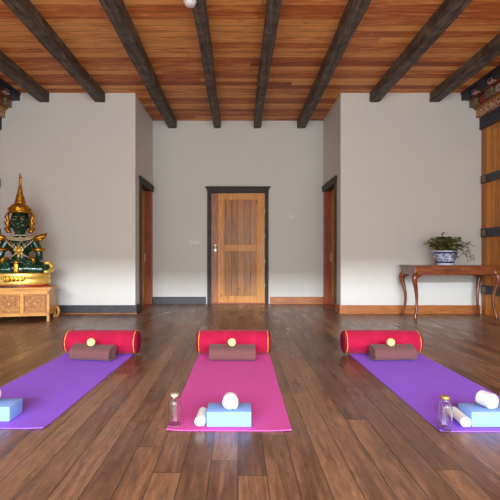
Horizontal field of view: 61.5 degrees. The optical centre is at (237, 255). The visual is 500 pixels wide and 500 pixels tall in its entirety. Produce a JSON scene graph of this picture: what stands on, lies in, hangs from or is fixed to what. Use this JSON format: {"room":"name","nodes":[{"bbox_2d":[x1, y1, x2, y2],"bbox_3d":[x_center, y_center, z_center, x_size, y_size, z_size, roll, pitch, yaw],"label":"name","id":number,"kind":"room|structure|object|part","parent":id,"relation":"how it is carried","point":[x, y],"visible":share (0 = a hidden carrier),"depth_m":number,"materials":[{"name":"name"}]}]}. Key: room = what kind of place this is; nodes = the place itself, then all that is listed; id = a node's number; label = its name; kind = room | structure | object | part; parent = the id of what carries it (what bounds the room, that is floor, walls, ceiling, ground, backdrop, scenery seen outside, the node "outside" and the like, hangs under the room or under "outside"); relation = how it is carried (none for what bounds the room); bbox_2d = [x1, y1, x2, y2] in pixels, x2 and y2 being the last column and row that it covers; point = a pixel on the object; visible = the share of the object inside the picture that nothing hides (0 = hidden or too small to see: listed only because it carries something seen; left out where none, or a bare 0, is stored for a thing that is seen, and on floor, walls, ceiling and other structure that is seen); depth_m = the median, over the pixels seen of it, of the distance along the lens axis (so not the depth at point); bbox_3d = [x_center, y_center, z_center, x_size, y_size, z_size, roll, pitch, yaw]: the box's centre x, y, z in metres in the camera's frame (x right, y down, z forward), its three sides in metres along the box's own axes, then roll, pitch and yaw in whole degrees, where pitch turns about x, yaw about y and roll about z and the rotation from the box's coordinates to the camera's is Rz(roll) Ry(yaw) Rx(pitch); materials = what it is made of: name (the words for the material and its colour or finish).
{"room":"exercise studio","nodes":[
{"label":"exercise studio","id":0,"kind":"room"},
{"bbox_2d":[0,93,124,304],"bbox_3d":[-2.740,-0.820,6.625,1.960,3.440,0.160,0,0,0],"label":"wall","id":1,"kind":"structure","parent":0,"point":[68,150],"depth_m":6.54,"materials":[{"name":"paint"}]},
{"bbox_2d":[52,313,136,313],"bbox_3d":[-2.628,0.893,6.516,2.124,0.014,0.014,0,0,0],"label":"trim","id":2,"kind":"structure","parent":1,"relation":"attached to","point":[52,313],"depth_m":6.51,"materials":[{"name":"orange wood"}]},
{"bbox_2d":[56,303,139,312],"bbox_3d":[-2.634,0.833,6.662,2.112,0.135,0.277,0,0,0],"label":"baseboard","id":3,"kind":"structure","parent":1,"relation":"attached to","point":[63,308],"depth_m":6.52,"materials":[{"name":"stone"}]},
{"bbox_2d":[125,93,152,304],"bbox_3d":[-1.680,-0.820,7.213,0.160,3.440,1.335,0,0,0],"label":"wall","id":4,"kind":"structure","parent":0,"point":[138,123],"depth_m":6.54,"materials":[{"name":"paint"}]},
{"bbox_2d":[139,176,153,310],"bbox_3d":[-1.656,-0.200,7.310,0.188,2.200,1.060,0,0,0],"label":"door","id":5,"kind":"structure","parent":4,"relation":"in","point":[146,189],"depth_m":7.72,"materials":[{"name":"brown wood"}]},
{"bbox_3d":[-1.647,-0.160,6.853,0.135,2.120,0.085,0,0,0],"label":"frame","id":6,"kind":"part","parent":5,"relation":"part of","materials":[{"name":"black wood"}]},
{"bbox_3d":[-1.730,-0.625,7.315,0.020,0.850,0.550,0,0,0],"label":"panel","id":7,"kind":"part","parent":5,"relation":"part of","materials":[{"name":"brown wood"}]},
{"bbox_3d":[-1.730,0.330,7.315,0.020,0.820,0.550,0,0,0],"label":"panel","id":8,"kind":"part","parent":5,"relation":"part of","materials":[{"name":"brown wood"}]},
{"bbox_2d":[153,121,322,303],"bbox_3d":[0.000,-0.820,7.960,3.520,3.440,0.160,0,0,0],"label":"wall","id":9,"kind":"structure","parent":0,"point":[192,156],"depth_m":7.88,"materials":[{"name":"paint"}]},
{"bbox_2d":[153,297,205,303],"bbox_3d":[-1.100,0.833,7.869,1.000,0.135,0.022,0,0,0],"label":"baseboard","id":10,"kind":"structure","parent":9,"relation":"attached to","point":[156,300],"depth_m":7.86,"materials":[{"name":"stone"}]},
{"bbox_2d":[190,241,200,244],"bbox_3d":[-0.800,-0.245,7.874,0.200,0.075,0.012,0,0,0],"label":"light switch","id":11,"kind":"object","parent":9,"relation":"attached to","point":[191,242],"visible":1,"depth_m":7.87,"materials":[{"name":"white plastic"}]},
{"bbox_2d":[205,186,270,303],"bbox_3d":[-0.003,-0.200,7.910,1.225,2.200,0.180,0,0,0],"label":"door","id":12,"kind":"structure","parent":9,"relation":"in","point":[237,216],"depth_m":7.89,"materials":[{"name":"brown wood"}]},
{"bbox_3d":[0.042,0.815,7.913,0.607,0.130,0.043,0,0,0],"label":"rail","id":13,"kind":"part","parent":12,"relation":"part of","materials":[{"name":"brown wood"}]},
{"bbox_3d":[0.042,-0.152,7.913,0.607,0.125,0.043,0,0,0],"label":"rail","id":14,"kind":"part","parent":12,"relation":"part of","materials":[{"name":"brown wood"}]},
{"bbox_3d":[0.042,-1.117,7.913,0.607,0.125,0.043,0,0,0],"label":"rail","id":15,"kind":"part","parent":12,"relation":"part of","materials":[{"name":"brown wood"}]},
{"bbox_3d":[0.042,0.330,7.921,0.607,0.840,0.018,0,0,0],"label":"panel","id":16,"kind":"part","parent":12,"relation":"part of","materials":[{"name":"brown wood"}]},
{"bbox_3d":[0.042,-0.635,7.921,0.607,0.840,0.018,0,0,0],"label":"panel","id":17,"kind":"part","parent":12,"relation":"part of","materials":[{"name":"brown wood"}]},
{"bbox_2d":[270,297,322,303],"bbox_3d":[1.100,0.833,7.869,1.000,0.135,0.022,0,0,0],"label":"baseboard","id":18,"kind":"structure","parent":9,"relation":"attached to","point":[273,300],"depth_m":7.86,"materials":[{"name":"orange wood"}]},
{"bbox_2d":[0,304,499,499],"bbox_3d":[0.040,0.950,1.970,7.840,0.100,12.140,0,0,0],"label":"floor","id":19,"kind":"structure","parent":0,"point":[351,437],"depth_m":2.18,"materials":[{"name":"brown wood"}]},
{"bbox_2d":[0,285,59,320],"bbox_3d":[-3.152,0.669,5.896,1.164,0.479,0.465,0,0,-12],"label":"base cabinet","id":20,"kind":"object","parent":19,"relation":"on","point":[19,301],"visible":1,"depth_m":5.75,"materials":[{"name":"brown wood"}]},
{"bbox_2d":[0,286,16,287],"bbox_3d":[-3.113,0.421,5.678,0.220,0.018,0.046,0,0,-12],"label":"tray","id":21,"kind":"object","parent":20,"relation":"on","point":[0,286],"visible":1,"depth_m":5.67,"materials":[{"name":"metal"}]},
{"bbox_3d":[-3.111,0.655,5.702,0.268,0.254,0.026,0,0,-12],"label":"panel frame","id":22,"kind":"part","parent":20,"relation":"part of","materials":[{"name":"brown wood"}]},
{"bbox_3d":[-3.112,0.502,5.708,1.030,0.045,0.030,0,0,-12],"label":"rail","id":23,"kind":"part","parent":20,"relation":"part of","materials":[{"name":"brown wood"}]},
{"bbox_3d":[-3.112,0.805,5.708,1.030,0.040,0.030,0,0,-12],"label":"rail","id":24,"kind":"part","parent":20,"relation":"part of","materials":[{"name":"brown wood"}]},
{"bbox_2d":[0,173,53,286],"bbox_3d":[-3.069,-0.370,5.910,0.913,1.600,0.482,0,0,-16],"label":"seated statue","id":25,"kind":"object","parent":20,"relation":"on","point":[23,270],"visible":1,"depth_m":5.84,"materials":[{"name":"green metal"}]},
{"bbox_2d":[14,245,23,259],"bbox_3d":[-3.047,-0.055,5.834,0.128,0.210,0.044,0,0,-16],"label":"pendant","id":26,"kind":"object","parent":25,"relation":"attached to","point":[18,249],"depth_m":5.84,"materials":[{"name":"gold metal"}]},
{"bbox_3d":[-3.075,-0.885,5.930,0.284,0.570,0.284,0,0,-16],"label":"crown","id":27,"kind":"part","parent":25,"relation":"part of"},
{"bbox_3d":[-3.149,0.470,5.903,1.050,0.020,0.452,0,0,-12],"label":"moulding","id":28,"kind":"part","parent":20,"relation":"part of","materials":[{"name":"brown wood"}]},
{"bbox_3d":[-2.798,0.655,5.768,0.268,0.254,0.026,0,0,-12],"label":"panel frame","id":29,"kind":"part","parent":20,"relation":"part of","materials":[{"name":"brown wood"}]},
{"bbox_3d":[-2.626,0.690,5.814,0.035,0.420,0.035,0,0,-12],"label":"leg","id":30,"kind":"part","parent":20,"relation":"part of","materials":[{"name":"brown wood"}]},
{"bbox_3d":[-2.657,0.650,6.014,0.012,0.340,0.380,0,0,-12],"label":"panel","id":31,"kind":"part","parent":20,"relation":"part of","materials":[{"name":"brown wood"}]},
{"bbox_2d":[0,353,133,428],"bbox_3d":[-1.295,0.893,3.060,0.630,0.011,1.740,0,0,2],"label":"yoga mat","id":32,"kind":"object","parent":19,"relation":"on","point":[47,391],"visible":0.84,"depth_m":2.86,"materials":[{"name":"purple plastic"}]},
{"bbox_2d":[0,398,22,420],"bbox_3d":[-1.348,0.853,2.332,0.236,0.080,0.140,0,0,0],"label":"block","id":33,"kind":"object","parent":32,"relation":"on","point":[10,408],"visible":1,"depth_m":2.31,"materials":[{"name":"blue plastic"}]},
{"bbox_2d":[69,343,115,360],"bbox_3d":[-1.245,0.826,3.603,0.367,0.127,0.149,0,0,10],"label":"folded blanket","id":34,"kind":"object","parent":32,"relation":"on","point":[79,351],"visible":0.98,"depth_m":3.55,"materials":[{"name":"brown fabric"}]},
{"bbox_2d":[87,338,94,345],"bbox_3d":[-1.255,0.737,3.585,0.068,0.068,0.068,0,0,21],"label":"ball","id":35,"kind":"object","parent":34,"relation":"on","point":[90,342],"visible":1,"depth_m":3.56,"materials":[{"name":"yellow fabric"}]},
{"bbox_2d":[62,330,140,353],"bbox_3d":[-1.238,0.784,3.840,0.675,0.215,0.216,0,0,1],"label":"bolster","id":36,"kind":"object","parent":32,"relation":"on","point":[126,341],"visible":0.78,"depth_m":3.75,"materials":[{"name":"fabric"}]},
{"bbox_2d":[166,353,291,430],"bbox_3d":[-0.040,0.893,3.030,0.645,0.011,1.750,0,0,0],"label":"yoga mat","id":37,"kind":"object","parent":19,"relation":"on","point":[255,382],"visible":0.76,"depth_m":2.77,"materials":[{"name":"plastic"}]},
{"bbox_2d":[168,392,180,426],"bbox_3d":[-0.335,0.810,2.220,0.065,0.166,0.065,0,0,0],"label":"glass bottle","id":38,"kind":"object","parent":37,"relation":"on","point":[174,406],"visible":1,"depth_m":2.20,"materials":[{"name":"clear glass"}]},
{"bbox_2d":[195,407,206,425],"bbox_3d":[-0.194,0.860,2.249,0.056,0.054,0.154,0,0,3],"label":"rolled towel","id":39,"kind":"object","parent":37,"relation":"on","point":[200,419],"visible":1,"depth_m":2.19,"materials":[{"name":"white fabric"}]},
{"bbox_2d":[206,403,250,426],"bbox_3d":[-0.048,0.853,2.260,0.235,0.080,0.140,0,0,0],"label":"block","id":40,"kind":"object","parent":37,"relation":"on","point":[217,415],"visible":0.97,"depth_m":2.19,"materials":[{"name":"blue plastic"}]},
{"bbox_2d":[223,392,237,408],"bbox_3d":[-0.040,0.765,2.217,0.082,0.077,0.059,0,0,0],"label":"rolled towel","id":41,"kind":"object","parent":40,"relation":"on","point":[230,400],"visible":1,"depth_m":2.19,"materials":[{"name":"white fabric"}]},
{"bbox_2d":[209,344,255,359],"bbox_3d":[-0.049,0.826,3.599,0.398,0.126,0.149,0,0,0],"label":"folded blanket","id":42,"kind":"object","parent":37,"relation":"on","point":[216,351],"visible":0.99,"depth_m":3.54,"materials":[{"name":"brown fabric"}]},
{"bbox_2d":[228,338,235,345],"bbox_3d":[-0.052,0.737,3.585,0.068,0.068,0.068,0,0,21],"label":"ball","id":43,"kind":"object","parent":42,"relation":"on","point":[231,342],"visible":1,"depth_m":3.56,"materials":[{"name":"yellow fabric"}]},
{"bbox_2d":[196,330,270,353],"bbox_3d":[-0.042,0.784,3.840,0.677,0.215,0.216,0,0,0],"label":"bolster","id":44,"kind":"object","parent":37,"relation":"on","point":[261,339],"visible":0.87,"depth_m":3.75,"materials":[{"name":"fabric"}]},
{"bbox_2d":[350,354,499,431],"bbox_3d":[1.348,0.893,3.020,0.645,0.011,1.750,0,0,0],"label":"yoga mat","id":45,"kind":"object","parent":19,"relation":"on","point":[420,383],"visible":0.7,"depth_m":2.92,"materials":[{"name":"purple plastic"}]},
{"bbox_2d":[340,330,422,353],"bbox_3d":[1.305,0.784,3.840,0.710,0.215,0.216,0,0,1],"label":"bolster","id":46,"kind":"object","parent":45,"relation":"on","point":[351,341],"visible":0.8,"depth_m":3.75,"materials":[{"name":"fabric"}]},
{"bbox_2d":[368,344,416,359],"bbox_3d":[1.326,0.826,3.604,0.368,0.127,0.149,0,0,-5],"label":"folded blanket","id":47,"kind":"object","parent":45,"relation":"on","point":[376,351],"visible":0.99,"depth_m":3.55,"materials":[{"name":"brown fabric"}]},
{"bbox_2d":[387,338,394,345],"bbox_3d":[1.305,0.737,3.585,0.068,0.068,0.068,0,0,21],"label":"ball","id":48,"kind":"object","parent":47,"relation":"on","point":[391,342],"visible":1,"depth_m":3.56,"materials":[{"name":"yellow fabric"}]},
{"bbox_2d":[437,395,452,431],"bbox_3d":[1.067,0.807,2.165,0.070,0.172,0.070,0,0,0],"label":"glass bottle","id":49,"kind":"object","parent":45,"relation":"on","point":[444,408],"visible":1,"depth_m":2.14,"materials":[{"name":"clear glass"}]},
{"bbox_2d":[452,406,470,426],"bbox_3d":[1.187,0.860,2.249,0.056,0.054,0.174,0,0,6],"label":"rolled towel","id":50,"kind":"object","parent":45,"relation":"on","point":[458,415],"visible":0.9,"depth_m":2.19,"materials":[{"name":"white fabric"}]},
{"bbox_2d":[458,403,499,426],"bbox_3d":[1.335,0.853,2.260,0.234,0.080,0.140,0,0,0],"label":"block","id":51,"kind":"object","parent":45,"relation":"on","point":[479,415],"visible":0.78,"depth_m":2.19,"materials":[{"name":"blue plastic"}]},
{"bbox_2d":[475,390,498,408],"bbox_3d":[1.326,0.764,2.235,0.084,0.080,0.084,0,0,-14],"label":"rolled towel","id":52,"kind":"object","parent":51,"relation":"on","point":[487,399],"visible":1,"depth_m":2.21,"materials":[{"name":"white fabric"}]},
{"bbox_2d":[399,265,499,319],"bbox_3d":[3.085,0.518,6.170,1.262,0.772,0.554,0,0,0],"label":"console table","id":53,"kind":"object","parent":19,"relation":"on","point":[416,271],"visible":1,"depth_m":5.92,"materials":[{"name":"brown wood"}]},
{"bbox_3d":[2.508,0.528,6.393,0.082,0.753,0.119,0,0,-41],"label":"leg","id":54,"kind":"part","parent":53,"relation":"part of","materials":[{"name":"brown wood"}]},
{"bbox_3d":[2.508,0.528,5.947,0.082,0.753,0.119,0,0,41],"label":"leg","id":55,"kind":"part","parent":53,"relation":"part of","materials":[{"name":"brown wood"}]},
{"bbox_2d":[424,232,474,264],"bbox_3d":[3.063,-0.108,6.138,0.544,0.480,0.587,0,0,-39],"label":"potted plant","id":56,"kind":"object","parent":53,"relation":"on","point":[445,254],"visible":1,"depth_m":6.08,"materials":[{"name":"green plant"}]},
{"bbox_3d":[3.040,0.025,6.170,0.356,0.214,0.356,0,0,0],"label":"pot","id":57,"kind":"part","parent":56,"relation":"part of","materials":[{"name":"blue ceramic"}]},
{"bbox_3d":[3.085,0.264,5.922,1.170,0.014,0.014,0,0,0],"label":"bead moulding","id":58,"kind":"part","parent":53,"relation":"part of","materials":[{"name":"brown wood"}]},
{"bbox_3d":[3.662,0.528,6.393,0.082,0.753,0.119,0,0,41],"label":"leg","id":59,"kind":"part","parent":53,"relation":"part of","materials":[{"name":"brown wood"}]},
{"bbox_3d":[3.662,0.528,5.947,0.082,0.753,0.119,0,0,-41],"label":"leg","id":60,"kind":"part","parent":53,"relation":"part of","materials":[{"name":"brown wood"}]},
{"bbox_2d":[0,0,499,120],"bbox_3d":[0.040,-2.590,2.420,7.840,0.100,11.240,0,0,0],"label":"ceiling","id":61,"kind":"structure","parent":0,"point":[166,29],"depth_m":5.14,"materials":[{"name":"brown wood"}]},
{"bbox_2d":[0,50,48,101],"bbox_3d":[-3.013,-2.465,1.823,0.179,0.150,9.445,0,0,0],"label":"ceiling beam","id":62,"kind":"structure","parent":61,"relation":"attached to","point":[8,67],"depth_m":5.77,"materials":[{"name":"black wood"}]},
{"bbox_2d":[2,0,104,101],"bbox_3d":[-2.152,-2.465,1.823,0.178,0.149,9.445,0,0,0],"label":"ceiling beam","id":63,"kind":"structure","parent":61,"relation":"attached to","point":[25,11],"depth_m":4.81,"materials":[{"name":"black wood"}]},
{"bbox_2d":[99,0,176,127],"bbox_3d":[-1.235,-2.464,2.490,0.187,0.153,10.780,0,0,0],"label":"ceiling beam","id":64,"kind":"structure","parent":61,"relation":"attached to","point":[116,11],"depth_m":5.00,"materials":[{"name":"black wood"}]},
{"bbox_2d":[192,0,220,127],"bbox_3d":[-0.385,-2.464,2.490,0.148,0.151,10.780,0,0,0],"label":"ceiling beam","id":65,"kind":"structure","parent":61,"relation":"attached to","point":[200,13],"depth_m":5.02,"materials":[{"name":"black wood"}]},
{"bbox_2d":[183,0,196,7],"bbox_3d":[-0.450,-2.371,3.940,0.124,0.054,0.124,0,0,0],"label":"smoke detector","id":66,"kind":"object","parent":65,"relation":"attached to","point":[188,3],"visible":1,"depth_m":3.92,"materials":[{"name":"white plastic"}]},
{"bbox_2d":[254,0,281,128],"bbox_3d":[0.355,-2.464,2.490,0.154,0.151,10.780,0,0,0],"label":"ceiling beam","id":67,"kind":"structure","parent":61,"relation":"attached to","point":[273,7],"depth_m":5.00,"materials":[{"name":"black wood"}]},
{"bbox_2d":[297,0,370,127],"bbox_3d":[1.185,-2.465,2.490,0.172,0.151,10.780,0,0,0],"label":"ceiling beam","id":68,"kind":"structure","parent":61,"relation":"attached to","point":[354,11],"depth_m":5.02,"materials":[{"name":"black wood"}]},
{"bbox_2d":[369,0,471,101],"bbox_3d":[2.129,-2.465,1.823,0.178,0.150,9.445,0,0,0],"label":"ceiling beam","id":69,"kind":"structure","parent":61,"relation":"attached to","point":[448,11],"depth_m":4.82,"materials":[{"name":"black wood"}]},
{"bbox_2d":[429,33,499,101],"bbox_3d":[3.060,-2.465,1.823,0.181,0.150,9.445,0,0,0],"label":"ceiling beam","id":70,"kind":"structure","parent":61,"relation":"attached to","point":[490,51],"depth_m":5.49,"materials":[{"name":"black wood"}]},
{"bbox_2d":[323,93,350,304],"bbox_3d":[1.680,-0.820,7.213,0.160,3.440,1.335,0,0,0],"label":"wall","id":71,"kind":"structure","parent":0,"point":[337,123],"depth_m":6.54,"materials":[{"name":"paint"}]},
{"bbox_2d":[322,176,336,310],"bbox_3d":[1.656,-0.200,7.310,0.188,2.200,1.060,0,0,0],"label":"door","id":72,"kind":"structure","parent":71,"relation":"in","point":[329,189],"depth_m":7.72,"materials":[{"name":"brown wood"}]},
{"bbox_3d":[1.730,-0.625,7.315,0.020,0.850,0.550,0,0,0],"label":"panel","id":73,"kind":"part","parent":72,"relation":"part of","materials":[{"name":"brown wood"}]},
{"bbox_3d":[1.730,0.330,7.315,0.020,0.820,0.550,0,0,0],"label":"panel","id":74,"kind":"part","parent":72,"relation":"part of","materials":[{"name":"brown wood"}]},
{"bbox_3d":[1.647,-0.160,6.853,0.135,2.120,0.085,0,0,0],"label":"frame","id":75,"kind":"part","parent":72,"relation":"part of","materials":[{"name":"black wood"}]},
{"bbox_2d":[351,93,480,304],"bbox_3d":[2.780,-0.820,6.625,2.040,3.440,0.160,0,0,0],"label":"wall","id":76,"kind":"structure","parent":0,"point":[416,161],"depth_m":6.54,"materials":[{"name":"paint"}]},
{"bbox_2d":[336,303,480,313],"bbox_3d":[2.674,0.833,6.662,2.192,0.135,0.277,0,0,0],"label":"baseboard","id":77,"kind":"structure","parent":76,"relation":"attached to","point":[341,309],"depth_m":6.52,"materials":[{"name":"orange wood"}]},
{"bbox_2d":[486,121,499,317],"bbox_3d":[3.880,-0.820,2.053,0.160,3.440,9.305,0,0,0],"label":"wall","id":78,"kind":"structure","parent":0,"point":[493,131],"depth_m":6.27,"materials":[{"name":"brown wood"}]},
{"bbox_2d":[460,64,499,129],"bbox_3d":[3.632,-2.250,4.845,0.335,0.580,3.400,0,0,0],"label":"crown molding","id":79,"kind":"structure","parent":78,"relation":"attached to","point":[483,95],"depth_m":6.17,"materials":[{"name":"multicoloured wood"}]},
{"bbox_2d":[481,128,485,314],"bbox_3d":[3.795,-0.530,6.485,0.010,2.860,0.120,0,0,0],"label":"trim","id":80,"kind":"structure","parent":78,"relation":"attached to","point":[483,132],"depth_m":6.48,"materials":[{"name":"orange wood"}]},
{"bbox_2d":[481,227,499,237],"bbox_3d":[3.773,-0.355,5.025,0.054,0.140,3.000,0,0,0],"label":"strap","id":81,"kind":"object","parent":78,"relation":"attached to","point":[493,231],"visible":1,"depth_m":6.27,"materials":[{"name":"metal"}]},
{"bbox_2d":[481,170,499,183],"bbox_3d":[3.773,-1.180,5.025,0.054,0.125,3.000,0,0,0],"label":"strap","id":82,"kind":"object","parent":78,"relation":"attached to","point":[489,177],"visible":1,"depth_m":6.27,"materials":[{"name":"metal"}]},
{"bbox_2d":[481,285,499,295],"bbox_3d":[3.773,0.515,5.025,0.054,0.130,3.000,0,0,0],"label":"strap","id":83,"kind":"object","parent":78,"relation":"attached to","point":[485,289],"visible":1,"depth_m":6.32,"materials":[{"name":"metal"}]},
{"bbox_3d":[-3.800,-0.820,2.053,0.160,3.440,9.305,0,0,0],"label":"wall","id":84,"kind":"structure","parent":0,"visible":0},
{"bbox_2d":[0,78,20,129],"bbox_3d":[-3.553,-2.250,4.845,0.335,0.580,3.400,0,0,0],"label":"crown molding","id":85,"kind":"structure","parent":84,"relation":"attached to","point":[8,94],"depth_m":6.37,"materials":[{"name":"multicoloured wood"}]}
]}

